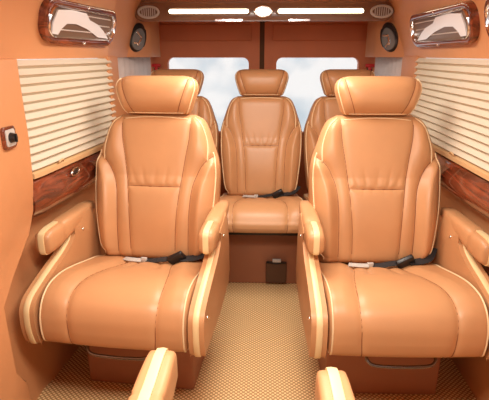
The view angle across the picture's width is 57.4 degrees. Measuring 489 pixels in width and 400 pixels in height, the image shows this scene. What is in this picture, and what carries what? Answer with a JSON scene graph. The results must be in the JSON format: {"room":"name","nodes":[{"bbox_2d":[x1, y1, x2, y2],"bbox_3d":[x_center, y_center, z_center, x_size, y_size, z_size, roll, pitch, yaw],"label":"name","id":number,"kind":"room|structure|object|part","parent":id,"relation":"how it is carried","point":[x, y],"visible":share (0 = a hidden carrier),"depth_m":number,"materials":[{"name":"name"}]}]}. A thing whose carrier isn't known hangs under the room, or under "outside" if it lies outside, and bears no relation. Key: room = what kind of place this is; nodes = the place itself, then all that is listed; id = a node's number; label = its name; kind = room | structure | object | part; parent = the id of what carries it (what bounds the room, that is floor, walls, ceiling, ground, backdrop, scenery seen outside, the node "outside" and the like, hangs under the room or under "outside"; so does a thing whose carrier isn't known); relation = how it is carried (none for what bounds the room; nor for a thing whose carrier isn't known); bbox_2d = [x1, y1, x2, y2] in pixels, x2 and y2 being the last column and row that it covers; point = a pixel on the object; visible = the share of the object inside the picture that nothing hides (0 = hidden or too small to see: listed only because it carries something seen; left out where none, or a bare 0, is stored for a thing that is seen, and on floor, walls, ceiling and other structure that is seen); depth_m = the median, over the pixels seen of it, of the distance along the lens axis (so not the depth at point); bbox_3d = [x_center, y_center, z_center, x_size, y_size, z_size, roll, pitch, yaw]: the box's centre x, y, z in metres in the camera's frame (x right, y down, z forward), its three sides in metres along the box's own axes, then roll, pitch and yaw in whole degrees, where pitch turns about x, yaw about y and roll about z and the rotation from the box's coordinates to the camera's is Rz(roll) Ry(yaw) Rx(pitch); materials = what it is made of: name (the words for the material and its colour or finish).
{"room":"vehicle interior","nodes":[
{"label":"vehicle interior","id":0,"kind":"room"},
{"bbox_2d":[4,184,106,399],"bbox_3d":[-0.875,0.539,1.577,0.112,0.800,4.600,1,18,3],"label":"wall","id":1,"kind":"structure","parent":0,"point":[38,364],"depth_m":1.86,"materials":[{"name":"orange leather"}]},
{"bbox_2d":[150,22,259,196],"bbox_3d":[-0.339,-0.637,3.619,0.912,1.775,0.072,1,18,2],"label":"door","id":2,"kind":"structure","parent":1,"relation":"in","point":[177,39],"depth_m":3.40,"materials":[{"name":"brown leather"}]},
{"bbox_2d":[151,64,160,69],"bbox_3d":[-0.681,-0.989,3.471,0.070,0.135,0.038,1,18,2],"label":"hammer","id":3,"kind":"object","parent":2,"relation":"attached to","point":[156,66],"visible":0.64,"depth_m":3.44,"materials":[{"name":"red plastic"}]},
{"bbox_2d":[260,22,264,68],"bbox_3d":[0.134,-1.022,3.462,0.034,0.805,0.019,1,18,2],"label":"door frame","id":4,"kind":"structure","parent":1,"relation":"attached to","point":[262,24],"depth_m":3.40,"materials":[{"name":"brown"}]},
{"bbox_2d":[0,0,144,58],"bbox_3d":[-0.719,-0.562,1.213,0.285,0.350,4.600,1,18,2],"label":"wall","id":5,"kind":"structure","parent":0,"point":[20,38],"depth_m":1.71,"materials":[{"name":"orange plastic"}]},
{"bbox_2d":[0,125,17,149],"bbox_3d":[-0.781,-0.209,1.502,0.036,0.075,0.075,1,18,2],"label":"wall switch","id":6,"kind":"object","parent":5,"relation":"attached to","point":[9,137],"visible":1,"depth_m":1.49,"materials":[{"name":"brown wood"}]},
{"bbox_3d":[-0.786,-0.209,1.502,0.004,0.056,0.056,1,18,2],"label":"plate","id":7,"kind":"part","parent":6,"relation":"part of","materials":[{"name":"grey plastic"}]},
{"bbox_3d":[-0.775,-0.209,1.502,0.023,0.036,0.036,1,18,2],"label":"knob","id":8,"kind":"part","parent":6,"relation":"part of","materials":[{"name":"black plastic"}]},
{"bbox_2d":[0,58,32,399],"bbox_3d":[-0.864,0.568,0.536,0.048,1.389,2.605,1,18,2],"label":"wall panel","id":9,"kind":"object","parent":5,"relation":"attached to","point":[16,177],"depth_m":1.53,"materials":[{"name":"orange leather"}]},
{"bbox_2d":[17,58,115,178],"bbox_3d":[-0.751,-0.402,1.987,0.061,0.430,0.780,3,18,8],"label":"blind","id":10,"kind":"object","parent":5,"relation":"attached to","point":[66,102],"visible":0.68,"depth_m":1.88,"materials":[{"name":"beige fabric"}]},
{"bbox_3d":[-0.754,-0.209,2.050,0.053,0.024,0.780,3,18,8],"label":"rail","id":11,"kind":"part","parent":10,"relation":"part of","materials":[{"name":"brown"}]},
{"bbox_2d":[38,0,116,45],"bbox_3d":[-0.700,-0.760,1.932,0.085,0.168,0.620,3,18,8],"label":"console","id":12,"kind":"object","parent":5,"relation":"attached to","point":[59,21],"visible":1,"depth_m":1.85,"materials":[{"name":"brown wood"}]},
{"bbox_3d":[-0.699,-0.758,1.933,0.035,0.109,0.566,3,18,8],"label":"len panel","id":13,"kind":"part","parent":12,"relation":"part of","materials":[{"name":"brown"}]},
{"bbox_2d":[105,57,121,121],"bbox_3d":[-0.730,-0.484,2.475,0.061,0.590,0.301,-2,18,-7],"label":"trim","id":14,"kind":"structure","parent":5,"relation":"attached to","point":[114,65],"depth_m":2.44,"materials":[{"name":"orange plastic"}]},
{"bbox_2d":[117,57,150,78],"bbox_3d":[-0.737,-0.854,3.024,0.018,0.215,0.960,0,18,1],"label":"curtain","id":15,"kind":"object","parent":5,"relation":"hanging from","point":[127,66],"visible":0.42,"depth_m":2.97,"materials":[{"name":"white fabric"}]},
{"bbox_2d":[130,23,145,51],"bbox_3d":[-0.683,-1.029,2.829,0.066,0.175,0.133,15,23,38],"label":"speaker","id":16,"kind":"object","parent":5,"relation":"attached to","point":[138,36],"visible":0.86,"depth_m":2.81,"materials":[{"name":"black plastic"}]},
{"bbox_2d":[127,20,160,56],"bbox_3d":[-0.679,-1.143,3.001,0.125,0.350,0.640,1,18,2],"label":"trim","id":17,"kind":"structure","parent":5,"relation":"attached to","point":[151,48],"depth_m":2.97,"materials":[{"name":"orange plastic"}]},
{"bbox_2d":[143,0,386,1],"bbox_3d":[0.112,-1.222,2.765,1.720,0.095,0.082,1,18,2],"label":"ceiling","id":18,"kind":"structure","parent":5,"relation":"attached to","point":[145,0],"depth_m":2.73,"materials":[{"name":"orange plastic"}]},
{"bbox_2d":[167,7,250,15],"bbox_3d":[-0.217,-1.143,2.709,0.511,0.048,0.008,1,18,2],"label":"light","id":19,"kind":"object","parent":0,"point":[171,11],"depth_m":2.70,"materials":[{"name":"white plastic"}]},
{"bbox_2d":[37,282,476,399],"bbox_3d":[0.049,0.944,1.689,2.040,0.040,4.630,1,18,2],"label":"floor","id":20,"kind":"structure","parent":0,"point":[258,349],"depth_m":2.11,"materials":[{"name":"carpet"}]},
{"bbox_2d":[19,76,229,389],"bbox_3d":[-0.446,0.158,1.925,0.719,1.310,0.785,2,18,7],"label":"seat","id":21,"kind":"object","parent":20,"relation":"on","point":[162,279],"visible":1,"depth_m":1.98,"materials":[{"name":"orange leather"}]},
{"bbox_3d":[-0.768,0.281,1.910,0.058,0.392,0.593,2,18,7],"label":"panel","id":22,"kind":"part","parent":21,"relation":"part of","materials":[{"name":"beige leather"}]},
{"bbox_3d":[-0.765,0.105,1.946,0.076,0.101,0.428,2,18,7],"label":"armrest","id":23,"kind":"part","parent":21,"relation":"part of","materials":[{"name":"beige leather"}]},
{"bbox_2d":[41,254,202,351],"bbox_3d":[-0.449,0.361,1.914,0.566,0.223,0.637,2,18,7],"label":"seat cushion","id":24,"kind":"object","parent":21,"relation":"on","point":[123,301],"depth_m":1.65,"materials":[{"name":"orange leather"}]},
{"bbox_3d":[-0.436,0.603,2.108,0.480,0.350,0.375,2,18,7],"label":"seat","id":25,"kind":"part","parent":21,"relation":"part of","materials":[{"name":"brown plastic"}]},
{"bbox_3d":[-0.410,-0.051,2.109,0.596,0.679,0.294,2,18,7],"label":"backrest","id":26,"kind":"part","parent":21,"relation":"part of","materials":[{"name":"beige leather"}]},
{"bbox_3d":[-0.135,0.306,1.835,0.058,0.392,0.593,2,18,7],"label":"panel","id":27,"kind":"part","parent":21,"relation":"part of","materials":[{"name":"beige leather"}]},
{"bbox_3d":[-0.126,0.104,1.951,0.076,0.101,0.428,2,18,7],"label":"armrest","id":28,"kind":"part","parent":21,"relation":"part of","materials":[{"name":"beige leather"}]},
{"bbox_2d":[128,347,177,399],"bbox_3d":[-0.516,0.652,0.617,0.680,1.179,1.078,1,18,2],"label":"seat","id":29,"kind":"object","parent":20,"relation":"on","point":[157,377],"visible":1,"depth_m":0.96,"materials":[{"name":"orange leather"}]},
{"bbox_2d":[150,69,218,153],"bbox_3d":[-0.462,-0.147,2.864,0.558,1.310,0.783,1,18,2],"label":"seat","id":30,"kind":"object","parent":20,"relation":"on","point":[202,108],"visible":0.14,"depth_m":2.98,"materials":[{"name":"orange leather"}]},
{"bbox_3d":[-0.453,-0.356,3.050,0.558,0.679,0.294,1,18,2],"label":"backrest","id":31,"kind":"part","parent":30,"relation":"part of","materials":[{"name":"beige leather"}]},
{"bbox_2d":[220,69,302,283],"bbox_3d":[0.102,-0.141,2.844,0.558,1.310,0.783,1,18,2],"label":"seat","id":32,"kind":"object","parent":20,"relation":"on","point":[261,132],"visible":0.97,"depth_m":2.95,"materials":[{"name":"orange leather"}]},
{"bbox_2d":[220,193,301,232],"bbox_3d":[0.100,0.029,2.822,0.529,0.153,0.637,1,18,2],"label":"seat cushion","id":33,"kind":"object","parent":32,"relation":"on","point":[248,212],"depth_m":2.56,"materials":[{"name":"orange leather"}]},
{"bbox_3d":[0.111,-0.350,3.030,0.558,0.679,0.294,1,18,2],"label":"backrest","id":34,"kind":"part","parent":32,"relation":"part of","materials":[{"name":"beige leather"}]},
{"bbox_3d":[0.103,0.291,3.010,0.542,0.385,0.400,1,18,2],"label":"seat","id":35,"kind":"part","parent":32,"relation":"part of","materials":[{"name":"brown leather"}]},
{"bbox_2d":[266,259,286,282],"bbox_3d":[0.200,0.445,2.821,0.130,0.170,0.034,1,18,2],"label":"pouch","id":36,"kind":"object","parent":32,"relation":"attached to","point":[276,269],"visible":1,"depth_m":2.81,"materials":[{"name":"brown"}]},
{"bbox_2d":[315,367,354,399],"bbox_3d":[0.476,0.680,0.529,0.680,1.179,1.078,1,18,2],"label":"armrest","id":37,"kind":"object","parent":20,"relation":"on","point":[332,383],"visible":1,"depth_m":0.93,"materials":[{"name":"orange leather"}]},
{"bbox_2d":[303,69,374,257],"bbox_3d":[0.667,-0.134,2.824,0.558,1.310,0.783,1,18,2],"label":"seat","id":38,"kind":"object","parent":20,"relation":"on","point":[326,107],"visible":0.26,"depth_m":2.95,"materials":[{"name":"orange leather"}]},
{"bbox_2d":[303,193,308,200],"bbox_3d":[0.664,0.035,2.803,0.529,0.153,0.637,1,18,2],"label":"seat cushion","id":39,"kind":"object","parent":38,"relation":"on","point":[305,197],"depth_m":3.04,"materials":[{"name":"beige leather"}]},
{"bbox_3d":[0.676,-0.344,3.010,0.558,0.679,0.294,1,18,2],"label":"backrest","id":40,"kind":"part","parent":38,"relation":"part of","materials":[{"name":"beige leather"}]},
{"bbox_2d":[296,76,488,393],"bbox_3d":[0.596,0.174,1.874,0.719,1.310,0.785,0,18,1],"label":"seat","id":41,"kind":"object","parent":20,"relation":"on","point":[374,308],"visible":1,"depth_m":1.93,"materials":[{"name":"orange leather"}]},
{"bbox_3d":[0.269,0.308,1.829,0.058,0.392,0.593,0,18,1],"label":"panel","id":42,"kind":"part","parent":41,"relation":"part of","materials":[{"name":"beige leather"}]},
{"bbox_3d":[0.285,0.106,1.944,0.076,0.101,0.428,0,18,1],"label":"armrest","id":43,"kind":"part","parent":41,"relation":"part of","materials":[{"name":"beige leather"}]},
{"bbox_3d":[0.595,-0.035,2.061,0.596,0.679,0.294,0,18,1],"label":"backrest","id":44,"kind":"part","parent":41,"relation":"part of","materials":[{"name":"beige leather"}]},
{"bbox_3d":[0.591,0.619,2.059,0.480,0.350,0.375,0,18,1],"label":"seat","id":45,"kind":"part","parent":41,"relation":"part of","materials":[{"name":"brown plastic"}]},
{"bbox_2d":[319,262,488,357],"bbox_3d":[0.589,0.377,1.864,0.566,0.223,0.637,0,18,1],"label":"seat cushion","id":46,"kind":"object","parent":41,"relation":"on","point":[372,309],"depth_m":1.59,"materials":[{"name":"orange leather"}]},
{"bbox_3d":[0.907,0.312,1.817,0.058,0.392,0.593,0,18,1],"label":"panel","id":47,"kind":"part","parent":41,"relation":"part of","materials":[{"name":"beige leather"}]},
{"bbox_3d":[0.917,0.136,1.851,0.076,0.101,0.428,0,18,1],"label":"armrest","id":48,"kind":"part","parent":41,"relation":"part of","materials":[{"name":"beige leather"}]},
{"bbox_2d":[276,6,365,15],"bbox_3d":[0.457,-1.135,2.686,0.539,0.048,0.008,1,18,2],"label":"light","id":49,"kind":"object","parent":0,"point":[280,10],"depth_m":2.68,"materials":[{"name":"white plastic"}]},
{"bbox_2d":[387,0,488,58],"bbox_3d":[0.840,-0.544,1.158,0.215,0.350,4.600,1,18,2],"label":"wall","id":50,"kind":"structure","parent":0,"point":[403,9],"depth_m":2.21,"materials":[{"name":"orange leather"}]},
{"bbox_2d":[365,17,403,56],"bbox_3d":[0.915,-1.125,2.945,0.125,0.350,0.640,1,18,2],"label":"trim","id":51,"kind":"structure","parent":50,"relation":"attached to","point":[374,48],"depth_m":2.90,"materials":[{"name":"orange leather"}]},
{"bbox_2d":[374,57,402,75],"bbox_3d":[0.982,-0.871,3.077,0.014,0.215,0.720,0,18,1],"label":"curtain","id":52,"kind":"object","parent":50,"relation":"hanging from","point":[384,66],"visible":0.48,"depth_m":3.05,"materials":[{"name":"white fabric"}]},
{"bbox_2d":[380,22,397,51],"bbox_3d":[0.905,-1.010,2.772,0.066,0.175,0.133,-13,22,-34],"label":"speaker","id":53,"kind":"object","parent":50,"relation":"attached to","point":[388,33],"visible":0.92,"depth_m":2.75,"materials":[{"name":"black plastic"}]},
{"bbox_2d":[401,57,418,115],"bbox_3d":[0.976,-0.546,2.667,0.050,0.590,0.241,0,18,1],"label":"trim","id":54,"kind":"structure","parent":50,"relation":"attached to","point":[408,63],"depth_m":2.58,"materials":[{"name":"orange plastic"}]},
{"bbox_2d":[410,0,479,46],"bbox_3d":[0.908,-0.805,2.081,0.087,0.169,0.740,1,18,2],"label":"console","id":55,"kind":"object","parent":50,"relation":"attached to","point":[459,23],"visible":1,"depth_m":1.97,"materials":[{"name":"brown wood"}]},
{"bbox_3d":[0.906,-0.804,2.081,0.035,0.109,0.686,1,18,2],"label":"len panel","id":56,"kind":"part","parent":55,"relation":"part of","materials":[{"name":"brown"}]},
{"bbox_2d":[411,58,488,180],"bbox_3d":[0.925,-0.266,1.569,0.056,0.430,2.015,1,18,2],"label":"blind","id":57,"kind":"object","parent":50,"relation":"attached to","point":[453,103],"visible":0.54,"depth_m":1.96,"materials":[{"name":"beige fabric"}]},
{"bbox_3d":[0.927,-0.073,1.631,0.053,0.024,2.015,1,18,2],"label":"rail","id":58,"kind":"part","parent":57,"relation":"part of","materials":[{"name":"brown"}]},
{"bbox_2d":[484,0,488,35],"bbox_3d":[0.878,-0.546,1.282,0.085,0.169,0.740,1,18,2],"label":"console","id":59,"kind":"object","parent":50,"relation":"attached to","point":[486,7],"visible":1,"depth_m":1.61,"materials":[{"name":"brown wood"}]},
{"bbox_2d":[429,186,488,399],"bbox_3d":[0.985,0.560,1.511,0.055,0.800,4.600,1,18,2],"label":"wall","id":60,"kind":"structure","parent":0,"point":[475,370],"depth_m":1.95,"materials":[{"name":"orange plastic"}]},
{"bbox_2d":[264,21,374,198],"bbox_3d":[0.608,-0.626,3.586,0.912,1.775,0.072,1,18,2],"label":"door","id":61,"kind":"structure","parent":60,"relation":"in","point":[328,39],"depth_m":3.38,"materials":[{"name":"red plastic"}]},
{"bbox_2d":[365,64,374,70],"bbox_3d":[0.953,-0.970,3.413,0.070,0.135,0.038,1,18,2],"label":"hammer","id":62,"kind":"object","parent":61,"relation":"attached to","point":[369,66],"visible":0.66,"depth_m":3.38,"materials":[{"name":"red plastic"}]},
{"bbox_2d":[435,151,488,220],"bbox_3d":[0.936,-0.023,1.797,0.087,0.163,1.700,1,18,2],"label":"panel","id":63,"kind":"object","parent":60,"relation":"attached to","point":[465,185],"visible":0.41,"depth_m":1.85,"materials":[{"name":"brown wood"}]},
{"bbox_3d":[0.049,-0.744,1.140,1.600,0.040,4.630,1,18,2],"label":"ceiling","id":64,"kind":"structure","parent":0,"visible":0},
{"bbox_2d":[135,1,393,21],"bbox_3d":[0.109,-1.143,2.715,1.572,0.107,0.066,1,18,2],"label":"light bar","id":65,"kind":"object","parent":64,"relation":"attached to","point":[368,10],"visible":0.99,"depth_m":2.70,"materials":[{"name":"brown metal"}]},
{"bbox_3d":[-0.846,0.085,1.429,0.160,0.155,4.600,1,18,2],"label":"trim","id":66,"kind":"structure","parent":0,"visible":0},
{"bbox_2d":[32,150,100,219],"bbox_3d":[-0.759,-0.110,2.063,0.092,0.163,0.819,3,18,8],"label":"panel","id":67,"kind":"object","parent":66,"relation":"attached to","point":[50,190],"visible":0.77,"depth_m":1.86,"materials":[{"name":"brown wood"}]},
{"bbox_3d":[-0.739,-0.126,1.956,0.007,0.036,0.098,0,18,0],"label":"chrome pull","id":68,"kind":"part","parent":67,"relation":"part of","materials":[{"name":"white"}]}
]}

